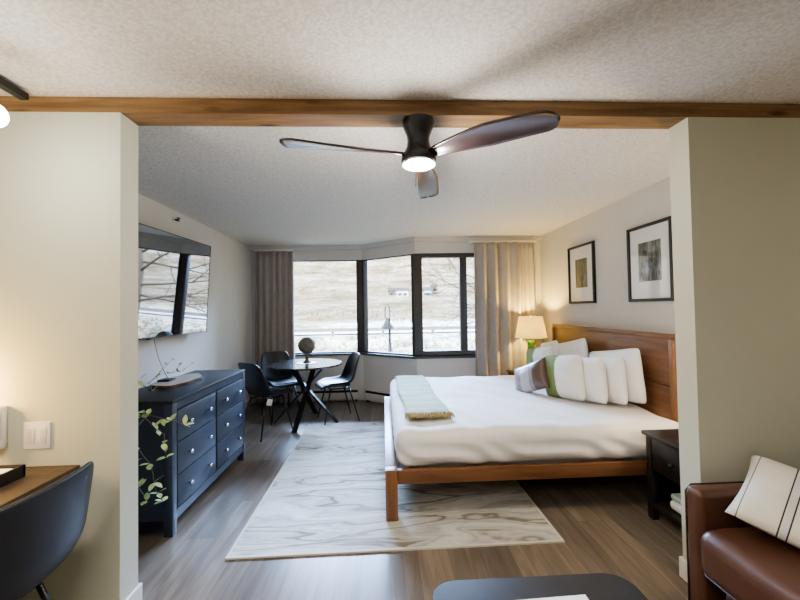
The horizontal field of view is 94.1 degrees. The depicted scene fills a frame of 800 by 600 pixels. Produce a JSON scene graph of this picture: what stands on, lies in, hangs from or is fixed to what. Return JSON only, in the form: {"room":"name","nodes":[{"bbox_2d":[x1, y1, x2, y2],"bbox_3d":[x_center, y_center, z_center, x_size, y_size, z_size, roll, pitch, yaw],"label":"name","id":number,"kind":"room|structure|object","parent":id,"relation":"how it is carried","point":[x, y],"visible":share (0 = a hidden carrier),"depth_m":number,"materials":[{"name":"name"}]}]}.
{"room":"studio apartment","nodes":[
{"label":"studio apartment","id":0,"kind":"room"},
{"bbox_2d":[0,112,137,599],"bbox_3d":[-1.710,0.313,1.759,0.838,2.366,0.127,-1,-1,-3],"label":"wall","id":1,"kind":"structure","parent":0,"point":[69,180],"depth_m":1.71,"materials":[{"name":"beige paint"}]},
{"bbox_2d":[0,405,7,448],"bbox_3d":[-1.800,0.612,1.633,0.086,0.285,0.124,0,-1,-20],"label":"telephone","id":2,"kind":"object","parent":1,"relation":"attached to","point":[3,408],"visible":1,"depth_m":1.67,"materials":[{"name":"white plastic"}]},
{"bbox_2d":[23,422,50,448],"bbox_3d":[-1.643,0.613,1.686,0.116,0.120,0.011,-1,-1,-3],"label":"light switch","id":3,"kind":"object","parent":1,"relation":"attached to","point":[37,435],"visible":1,"depth_m":1.68,"materials":[{"name":"white plastic"}]},
{"bbox_2d":[138,193,251,400],"bbox_3d":[-2.209,0.286,1.828,0.150,2.440,8.270,-1,-1,-3],"label":"wall","id":4,"kind":"structure","parent":0,"point":[227,341],"depth_m":4.50,"materials":[{"name":"white paint"}]},
{"bbox_2d":[138,223,210,339],"bbox_3d":[-2.140,-0.136,3.250,0.120,0.952,1.670,-1,-1,1],"label":"television","id":5,"kind":"object","parent":4,"relation":"attached to","point":[174,270],"visible":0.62,"depth_m":3.42,"materials":[{"name":"black glass"}]},
{"bbox_2d":[172,217,180,222],"bbox_3d":[-2.209,-0.795,3.688,0.055,0.056,0.056,-1,-1,-3],"label":"sprinkler","id":6,"kind":"object","parent":4,"relation":"attached to","point":[174,219],"visible":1,"depth_m":3.68,"materials":[{"name":"black metal"}]},
{"bbox_2d":[125,396,252,599],"bbox_3d":[-1.777,1.492,3.729,0.852,0.105,4.154,-1,-1,-3],"label":"baseboard","id":7,"kind":"structure","parent":4,"relation":"attached to","point":[136,594],"depth_m":1.80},
{"bbox_2d":[251,241,541,403],"bbox_3d":[-0.140,0.343,5.658,4.400,2.440,0.577,-1,-1,11],"label":"wall","id":8,"kind":"structure","parent":0,"point":[372,372],"depth_m":5.61,"materials":[{"name":"white paint"}]},
{"bbox_2d":[254,249,292,251],"bbox_3d":[-1.942,-0.761,5.736,0.580,0.024,0.092,-1,-1,-3],"label":"track","id":9,"kind":"object","parent":8,"relation":"attached to","point":[257,250],"visible":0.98,"depth_m":5.69,"materials":[{"name":"white metal"}]},
{"bbox_2d":[255,251,295,403],"bbox_3d":[-1.904,0.409,5.670,0.592,2.305,0.092,-1,-1,0],"label":"curtain","id":10,"kind":"object","parent":9,"relation":"hanging from","point":[274,271],"visible":0.8,"depth_m":5.68,"materials":[{"name":"grey fabric"}]},
{"bbox_2d":[295,388,358,400],"bbox_3d":[-1.424,1.492,5.787,1.550,0.190,0.073,-1,-1,-3],"label":"baseboard heater","id":11,"kind":"object","parent":8,"relation":"attached to","point":[339,394],"visible":0.44,"depth_m":5.77,"materials":[{"name":"beige metal"}]},
{"bbox_2d":[294,260,362,353],"bbox_3d":[-1.247,0.107,5.933,1.300,1.470,0.090,-1,-1,-3],"label":"window","id":12,"kind":"structure","parent":8,"relation":"in","point":[358,262],"depth_m":5.92,"materials":[{"name":"brown metal"}]},
{"bbox_2d":[362,260,366,352],"bbox_3d":[-0.589,0.097,5.952,0.100,1.470,0.112,-1,-1,-3],"label":"window post","id":13,"kind":"object","parent":8,"relation":"attached to","point":[362,260],"visible":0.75,"depth_m":5.91,"materials":[{"name":"brown metal"}]},
{"bbox_2d":[365,389,389,402],"bbox_3d":[-0.175,1.466,5.525,0.862,0.190,0.073,-2,-2,36],"label":"baseboard heater","id":14,"kind":"object","parent":8,"relation":"attached to","point":[370,395],"visible":0.55,"depth_m":5.62,"materials":[{"name":"beige metal"}]},
{"bbox_2d":[295,352,474,358],"bbox_3d":[-0.196,0.832,5.577,3.397,0.030,0.437,-1,-1,14],"label":"sill","id":15,"kind":"structure","parent":8,"relation":"attached to","point":[361,353],"depth_m":5.45,"materials":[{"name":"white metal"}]},
{"bbox_2d":[364,254,414,355],"bbox_3d":[-0.163,0.083,5.661,0.977,1.470,0.090,-2,-2,36],"label":"window","id":16,"kind":"structure","parent":8,"relation":"in","point":[367,350],"depth_m":5.71,"materials":[{"name":"brown metal"}]},
{"bbox_2d":[250,236,540,250],"bbox_3d":[-0.157,-0.847,5.584,4.380,0.065,0.486,-1,-1,11],"label":"trim","id":17,"kind":"structure","parent":8,"relation":"attached to","point":[469,238],"depth_m":5.38,"materials":[{"name":"white paint"}]},
{"bbox_2d":[413,253,474,355],"bbox_3d":[0.836,0.060,5.384,1.270,1.470,0.102,-1,-1,-3],"label":"window","id":18,"kind":"structure","parent":8,"relation":"in","point":[417,258],"depth_m":5.33,"materials":[{"name":"black metal"}]},
{"bbox_2d":[468,240,536,243],"bbox_3d":[1.452,-0.827,5.301,0.980,0.024,0.087,-1,-1,-3],"label":"track","id":19,"kind":"object","parent":8,"relation":"attached to","point":[530,241],"visible":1,"depth_m":5.26,"materials":[{"name":"white metal"}]},
{"bbox_2d":[474,242,522,376],"bbox_3d":[1.373,0.345,5.216,0.678,2.305,0.126,-1,-1,-3],"label":"curtain","id":20,"kind":"object","parent":19,"relation":"hanging from","point":[497,280],"visible":0.81,"depth_m":5.22,"materials":[{"name":"beige fabric"}]},
{"bbox_2d":[519,243,535,365],"bbox_3d":[1.810,0.339,5.279,0.244,2.305,0.058,-1,-1,-3],"label":"curtain","id":21,"kind":"object","parent":19,"relation":"hanging from","point":[526,250],"visible":0.43,"depth_m":5.29,"materials":[{"name":"beige fabric"}]},
{"bbox_2d":[0,0,799,245],"bbox_3d":[0.015,-1.030,1.903,4.640,0.120,8.450,-1,-1,-3],"label":"ceiling","id":22,"kind":"structure","parent":0,"point":[241,183],"depth_m":1.65,"materials":[{"name":"white paint"}]},
{"bbox_2d":[0,77,28,127],"bbox_3d":[-1.574,-0.790,1.391,0.270,0.330,0.585,-1,-1,-3],"label":"track light","id":23,"kind":"object","parent":22,"relation":"attached to","point":[5,85],"visible":1,"depth_m":1.59,"materials":[{"name":"black metal"}]},
{"bbox_2d":[0,96,799,128],"bbox_3d":[0.018,-0.932,1.870,4.340,0.072,0.127,-1,-1,-3],"label":"beam","id":24,"kind":"structure","parent":22,"relation":"attached to","point":[141,111],"depth_m":1.82,"materials":[{"name":"brown wood"}]},
{"bbox_2d":[279,110,559,198],"bbox_3d":[0.037,-0.777,1.974,1.184,0.234,1.096,-1,-1,-3],"label":"ceiling fan","id":25,"kind":"object","parent":24,"relation":"hanging from","point":[419,157],"visible":1,"depth_m":1.75,"materials":[{"name":"black metal"}]},
{"bbox_2d":[403,159,434,170],"bbox_3d":[0.095,-0.674,1.867,0.160,0.022,0.160,-1,-1,-3],"label":"diffuser","id":26,"kind":"object","parent":25,"relation":"attached to","point":[408,164],"depth_m":1.84,"materials":[{"name":"white glass"}]},
{"bbox_2d":[138,400,687,599],"bbox_3d":[0.057,1.529,1.843,4.640,0.120,8.450,-1,-1,-3],"label":"floor","id":27,"kind":"structure","parent":0,"point":[604,524],"depth_m":2.18,"materials":[{"name":"brown wood"}]},
{"bbox_2d":[0,465,79,507],"bbox_3d":[-1.758,1.113,1.207,0.663,0.742,0.928,-1,-1,-3],"label":"desk","id":28,"kind":"object","parent":27,"relation":"on","point":[36,478],"visible":0.38,"depth_m":1.53,"materials":[{"name":"brown wood"}]},
{"bbox_2d":[0,464,25,487],"bbox_3d":[-1.676,0.722,1.507,0.180,0.050,0.140,-1,-1,-3],"label":"desk tray","id":29,"kind":"object","parent":28,"relation":"on","point":[9,474],"visible":1,"depth_m":1.54,"materials":[{"name":"black wood"}]},
{"bbox_2d":[0,461,93,599],"bbox_3d":[-1.485,1.067,1.292,0.556,0.833,0.562,-1,-1,-3],"label":"desk chair","id":30,"kind":"object","parent":27,"relation":"on","point":[39,530],"visible":1,"depth_m":1.27,"materials":[{"name":"plastic"}]},
{"bbox_2d":[138,369,244,537],"bbox_3d":[-1.699,1.094,2.989,0.512,0.862,1.264,-1,-1,-3],"label":"dresser","id":31,"kind":"object","parent":27,"relation":"on","point":[215,404],"visible":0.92,"depth_m":2.60,"materials":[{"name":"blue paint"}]},
{"bbox_2d":[139,359,193,388],"bbox_3d":[-1.914,0.572,3.063,0.057,0.178,0.822,-1,-1,-4],"label":"vine","id":32,"kind":"object","parent":31,"relation":"on","point":[179,364],"visible":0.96,"depth_m":3.06,"materials":[{"name":"green plant"}]},
{"bbox_2d":[150,373,202,388],"bbox_3d":[-1.785,0.653,3.014,0.272,0.025,0.551,-1,-1,-3],"label":"tray","id":33,"kind":"object","parent":31,"relation":"on","point":[181,380],"visible":0.88,"depth_m":2.90,"materials":[{"name":"grey wood"}]},
{"bbox_2d":[157,378,175,381],"bbox_3d":[-1.850,0.633,2.953,0.090,0.014,0.100,-1,-1,-3],"label":"box","id":34,"kind":"object","parent":33,"relation":"on","point":[163,379],"visible":1,"depth_m":2.93,"materials":[{"name":"black plastic"}]},
{"bbox_2d":[238,362,293,441],"bbox_3d":[-1.570,1.130,4.348,0.442,0.855,0.544,-2,-2,32],"label":"dining chair","id":35,"kind":"object","parent":27,"relation":"on","point":[256,384],"visible":0.96,"depth_m":4.16,"materials":[{"name":"black plastic"}]},
{"bbox_2d":[261,351,298,422],"bbox_3d":[-1.623,1.148,5.062,0.442,0.855,0.544,0,-2,-37],"label":"dining chair","id":36,"kind":"object","parent":27,"relation":"on","point":[274,378],"visible":0.71,"depth_m":5.14,"materials":[{"name":"black plastic"}]},
{"bbox_2d":[267,358,341,432],"bbox_3d":[-1.206,1.184,4.762,0.930,0.750,0.930,-1,-1,-3],"label":"dining table","id":37,"kind":"object","parent":27,"relation":"on","point":[322,363],"visible":0.98,"depth_m":4.70,"materials":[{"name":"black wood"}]},
{"bbox_2d":[296,361,316,364],"bbox_3d":[-1.192,0.806,4.772,0.260,0.006,0.260,-1,-1,-3],"label":"placemat","id":38,"kind":"object","parent":37,"relation":"on","point":[312,362],"visible":0.88,"depth_m":4.71,"materials":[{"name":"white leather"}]},
{"bbox_2d":[298,337,314,362],"bbox_3d":[-1.196,0.636,4.776,0.214,0.333,0.221,-1,-1,-3],"label":"sculpture","id":39,"kind":"object","parent":38,"relation":"on","point":[306,345],"visible":1,"depth_m":4.71,"materials":[{"name":"stone"}]},
{"bbox_2d":[315,352,359,424],"bbox_3d":[-0.801,1.130,4.870,0.544,0.855,0.442,0,-1,-25],"label":"dining chair","id":40,"kind":"object","parent":27,"relation":"on","point":[347,376],"visible":1,"depth_m":4.91,"materials":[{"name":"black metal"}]},
{"bbox_2d":[225,421,564,559],"bbox_3d":[-0.073,1.504,3.445,2.000,0.010,2.510,-1,-1,-3],"label":"area rug","id":41,"kind":"object","parent":27,"relation":"on","point":[328,497],"visible":0.64,"depth_m":2.62,"materials":[{"name":"white fabric"}]},
{"bbox_2d":[506,370,513,374],"bbox_3d":[1.720,1.239,4.989,0.477,0.555,0.365,-1,-1,-3],"label":"nightstand","id":42,"kind":"object","parent":27,"relation":"on","point":[510,372],"visible":0.12,"depth_m":5.05,"materials":[{"name":"black paint"}]},
{"bbox_2d":[515,315,546,348],"bbox_3d":[1.754,0.578,4.979,0.410,0.766,0.410,-1,-1,-3],"label":"table lamp","id":43,"kind":"object","parent":42,"relation":"on","point":[530,327],"visible":0.7,"depth_m":4.84,"materials":[{"name":"beige fabric"}]},
{"bbox_2d":[384,324,677,520],"bbox_3d":[0.950,0.896,3.630,2.210,1.202,2.175,-1,-1,-3],"label":"bed","id":44,"kind":"object","parent":27,"relation":"on","point":[657,350],"visible":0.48,"depth_m":2.77,"materials":[{"name":"brown wood"}]},
{"bbox_2d":[404,457,645,467],"bbox_3d":[0.975,1.096,3.598,2.000,0.210,1.900,-1,-1,-3],"label":"mattress","id":45,"kind":"object","parent":44,"relation":"on","point":[630,458],"visible":0.05,"depth_m":2.65,"materials":[{"name":"white fabric"}]},
{"bbox_2d":[390,375,678,465],"bbox_3d":[0.966,1.027,3.590,2.094,0.262,2.083,-1,-1,-3],"label":"comforter","id":46,"kind":"object","parent":45,"relation":"on","point":[494,421],"visible":0.67,"depth_m":2.63,"materials":[{"name":"white fabric"}]},
{"bbox_2d":[395,375,454,419],"bbox_3d":[0.172,0.902,3.686,0.394,0.084,1.862,-1,-1,-3],"label":"throw blanket","id":47,"kind":"object","parent":46,"relation":"on","point":[419,400],"visible":1,"depth_m":3.32,"materials":[{"name":"fabric"}]},
{"bbox_2d":[514,357,548,392],"bbox_3d":[1.286,0.765,3.670,0.156,0.443,0.543,0,-1,-22],"label":"lumbar cushion","id":48,"kind":"object","parent":46,"relation":"on","point":[531,377],"visible":0.95,"depth_m":3.58,"materials":[{"name":"white fabric"}]},
{"bbox_2d":[526,346,553,363],"bbox_3d":[1.540,0.715,4.093,0.162,0.447,0.479,-1,-1,-18],"label":"throw pillow","id":49,"kind":"object","parent":46,"relation":"on","point":[532,354],"visible":0.36,"depth_m":4.06,"materials":[{"name":"white fabric"}]},
{"bbox_2d":[541,340,558,354],"bbox_3d":[1.827,0.711,4.493,0.161,0.477,0.504,-1,-1,4],"label":"pillow","id":50,"kind":"object","parent":46,"relation":"on","point":[554,344],"visible":0.15,"depth_m":4.34,"materials":[{"name":"white fabric"}]},
{"bbox_2d":[545,354,585,400],"bbox_3d":[1.489,0.699,3.394,0.171,0.440,0.508,0,-1,-18],"label":"throw pillow","id":51,"kind":"object","parent":46,"relation":"on","point":[565,373],"visible":0.92,"depth_m":3.28,"materials":[{"name":"white fabric"}]},
{"bbox_2d":[557,338,588,357],"bbox_3d":[1.869,0.675,4.040,0.151,0.558,0.706,-1,-1,-6],"label":"pillow","id":52,"kind":"object","parent":46,"relation":"on","point":[580,347],"visible":0.36,"depth_m":3.89,"materials":[{"name":"white fabric"}]},
{"bbox_2d":[582,357,607,403],"bbox_3d":[1.650,0.698,3.281,0.172,0.430,0.489,-1,-1,-11],"label":"pillow","id":53,"kind":"object","parent":46,"relation":"on","point":[595,377],"visible":0.59,"depth_m":3.10,"materials":[{"name":"white fabric"}]},
{"bbox_2d":[601,356,627,404],"bbox_3d":[1.794,0.690,3.238,0.151,0.439,0.490,-1,-1,-9],"label":"pillow","id":54,"kind":"object","parent":46,"relation":"on","point":[615,365],"visible":0.51,"depth_m":3.06,"materials":[{"name":"white fabric"}]},
{"bbox_2d":[589,348,645,403],"bbox_3d":[1.908,0.666,3.311,0.164,0.536,0.786,-1,-1,3],"label":"pillow","id":55,"kind":"object","parent":46,"relation":"on","point":[631,357],"visible":0.39,"depth_m":3.02,"materials":[{"name":"white fabric"}]},
{"bbox_2d":[433,573,647,599],"bbox_3d":[0.503,1.230,0.894,0.730,0.421,0.980,-1,-1,-3],"label":"coffee table","id":56,"kind":"object","parent":27,"relation":"on","point":[596,586],"visible":1,"depth_m":1.33,"materials":[{"name":"black wood"}]},
{"bbox_2d":[523,594,588,599],"bbox_3d":[0.508,1.022,1.150,0.290,0.006,0.260,-1,-1,-5],"label":"magazine","id":57,"kind":"object","parent":56,"relation":"on","point":[573,597],"visible":1,"depth_m":1.28,"materials":[{"name":"white paper"}]},
{"bbox_2d":[641,429,681,527],"bbox_3d":[1.900,1.162,2.290,0.497,0.575,0.505,-1,-1,-3],"label":"nightstand","id":58,"kind":"object","parent":27,"relation":"on","point":[662,445],"visible":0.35,"depth_m":2.44,"materials":[{"name":"black paint"}]},
{"bbox_2d":[653,501,681,527],"bbox_3d":[1.894,1.350,2.285,0.414,0.030,0.415,-1,-1,-3],"label":"shelf","id":59,"kind":"object","parent":58,"relation":"attached to","point":[664,507],"depth_m":2.37,"materials":[{"name":"black paint"}]},
{"bbox_2d":[670,493,680,513],"bbox_3d":[1.867,1.284,2.258,0.260,0.101,0.300,-1,-1,-3],"label":"folded towel","id":60,"kind":"object","parent":58,"relation":"on","point":[675,504],"visible":0.18,"depth_m":2.35,"materials":[{"name":"white fabric"}]},
{"bbox_2d":[684,481,799,599],"bbox_3d":[1.778,1.023,0.663,0.937,0.780,2.118,-1,-1,-3],"label":"sofa","id":61,"kind":"object","parent":27,"relation":"on","point":[729,558],"visible":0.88,"depth_m":1.51,"materials":[{"name":"brown leather"}]},
{"bbox_2d":[701,527,799,599],"bbox_3d":[1.615,1.054,1.139,0.655,0.214,0.967,-1,-1,-3],"label":"seat cushion","id":62,"kind":"object","parent":61,"relation":"on","point":[746,563],"depth_m":1.43,"materials":[{"name":"brown leather"}]},
{"bbox_2d":[725,453,799,548],"bbox_3d":[1.646,0.846,1.479,0.410,0.253,0.477,0,-2,-39],"label":"striped cushion","id":63,"kind":"object","parent":61,"relation":"on","point":[768,499],"visible":1,"depth_m":1.51,"materials":[{"name":"white fabric"}]},
{"bbox_3d":[-1.700,1.193,2.055,0.260,0.620,0.260,-1,-1,-3],"label":"plant stand","id":64,"kind":"object","parent":27,"relation":"on","visible":0},
{"bbox_2d":[138,374,193,505],"bbox_3d":[-1.496,0.760,2.062,0.605,0.681,0.231,-1,-1,-3],"label":"potted plant","id":65,"kind":"object","parent":64,"relation":"on","point":[164,446],"visible":0.44,"depth_m":2.06,"materials":[{"name":"green plant"}]},
{"bbox_2d":[540,177,674,343],"bbox_3d":[2.291,0.209,1.718,0.150,2.440,7.630,-1,-1,-3],"label":"wall","id":66,"kind":"structure","parent":0,"point":[607,226],"depth_m":3.78,"materials":[{"name":"white paint"}]},
{"bbox_2d":[567,241,596,303],"bbox_3d":[2.073,-0.297,4.267,0.029,0.670,0.545,-1,-1,-3],"label":"framed picture","id":67,"kind":"object","parent":66,"relation":"attached to","point":[581,258],"visible":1,"depth_m":4.24,"materials":[{"name":"black wood"}]},
{"bbox_2d":[575,257,587,287],"bbox_3d":[2.076,-0.307,4.267,0.001,0.330,0.250,-1,-1,-3],"label":"print","id":68,"kind":"object","parent":67,"relation":"attached to","point":[581,263],"depth_m":4.26},
{"bbox_2d":[626,216,673,301],"bbox_3d":[2.124,-0.321,3.175,0.029,0.665,0.530,-1,-1,-3],"label":"framed picture","id":69,"kind":"object","parent":66,"relation":"attached to","point":[649,245],"visible":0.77,"depth_m":3.16,"materials":[{"name":"black wood"}]},
{"bbox_2d":[638,238,661,281],"bbox_3d":[2.127,-0.331,3.176,0.001,0.340,0.270,-1,-1,-3],"label":"print","id":70,"kind":"object","parent":69,"relation":"attached to","point":[650,249],"depth_m":3.16},
{"bbox_2d":[668,117,799,560],"bbox_3d":[1.834,0.259,1.925,0.744,2.366,0.127,-1,-1,-3],"label":"wall","id":71,"kind":"structure","parent":0,"point":[735,181],"depth_m":1.87,"materials":[{"name":"beige paint"}]},
{"bbox_2d":[679,556,687,582],"bbox_3d":[1.768,1.430,3.575,0.758,0.105,3.514,-1,-1,-3],"label":"baseboard","id":72,"kind":"structure","parent":71,"relation":"attached to","point":[682,562],"depth_m":1.93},
{"label":"outside","id":73,"kind":"structure","parent":0,"visible":0},
{"bbox_2d":[294,256,474,352],"bbox_3d":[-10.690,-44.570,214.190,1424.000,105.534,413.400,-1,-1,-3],"label":"landscape","id":74,"kind":"structure","parent":73,"point":[326,287],"depth_m":76.14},
{"bbox_2d":[294,326,474,335],"bbox_3d":[-0.677,1.251,14.891,60.000,0.320,0.155,-1,-1,-3],"label":"guardrail","id":75,"kind":"object","parent":74,"relation":"on","point":[432,328],"visible":0.15,"depth_m":14.81,"materials":[{"name":"grey metal"}]},
{"bbox_2d":[294,329,474,334],"bbox_3d":[-0.771,1.399,16.953,80.000,0.025,3.200,-1,-1,-3],"label":"road","id":76,"kind":"structure","parent":74,"relation":"on","point":[457,330],"depth_m":15.70,"materials":[{"name":"grey asphalt"}]},
{"bbox_2d":[295,307,474,351],"bbox_3d":[-1.428,1.720,26.502,56.262,3.084,37.084,-1,-1,-3],"label":"brush","id":77,"kind":"object","parent":74,"relation":"on","point":[444,315],"visible":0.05,"depth_m":14.19,"materials":[{"name":"beige plant"}]},
{"bbox_2d":[378,304,396,351],"bbox_3d":[-0.288,1.370,8.965,0.460,2.533,0.460,-1,-1,-3],"label":"street lamp","id":78,"kind":"object","parent":74,"relation":"on","point":[387,324],"visible":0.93,"depth_m":8.94,"materials":[{"name":"grey metal"}]},
{"bbox_2d":[387,288,394,294],"bbox_3d":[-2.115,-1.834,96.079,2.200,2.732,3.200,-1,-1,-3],"label":"house","id":79,"kind":"structure","parent":74,"relation":"on","point":[391,290],"depth_m":94.77,"materials":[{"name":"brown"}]},
{"bbox_2d":[395,287,408,295],"bbox_3d":[0.566,-1.684,90.191,3.300,2.732,3.200,-1,-1,-3],"label":"house","id":80,"kind":"structure","parent":74,"relation":"on","point":[401,291],"depth_m":88.91,"materials":[{"name":"white"}]},
{"bbox_2d":[422,287,432,295],"bbox_3d":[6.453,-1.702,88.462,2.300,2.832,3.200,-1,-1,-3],"label":"house","id":81,"kind":"structure","parent":74,"relation":"on","point":[426,290],"depth_m":87.16,"materials":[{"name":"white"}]},
{"bbox_2d":[430,284,437,292],"bbox_3d":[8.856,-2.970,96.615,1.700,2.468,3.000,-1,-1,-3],"label":"house","id":82,"kind":"structure","parent":74,"relation":"on","point":[434,287],"depth_m":95.42,"materials":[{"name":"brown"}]},
{"bbox_2d":[403,258,474,336],"bbox_3d":[3.246,-0.725,10.611,7.159,5.839,4.127,-1,-1,18],"label":"bare tree","id":83,"kind":"object","parent":74,"relation":"on","point":[456,272],"visible":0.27,"depth_m":11.03,"materials":[{"name":"grey plant"}]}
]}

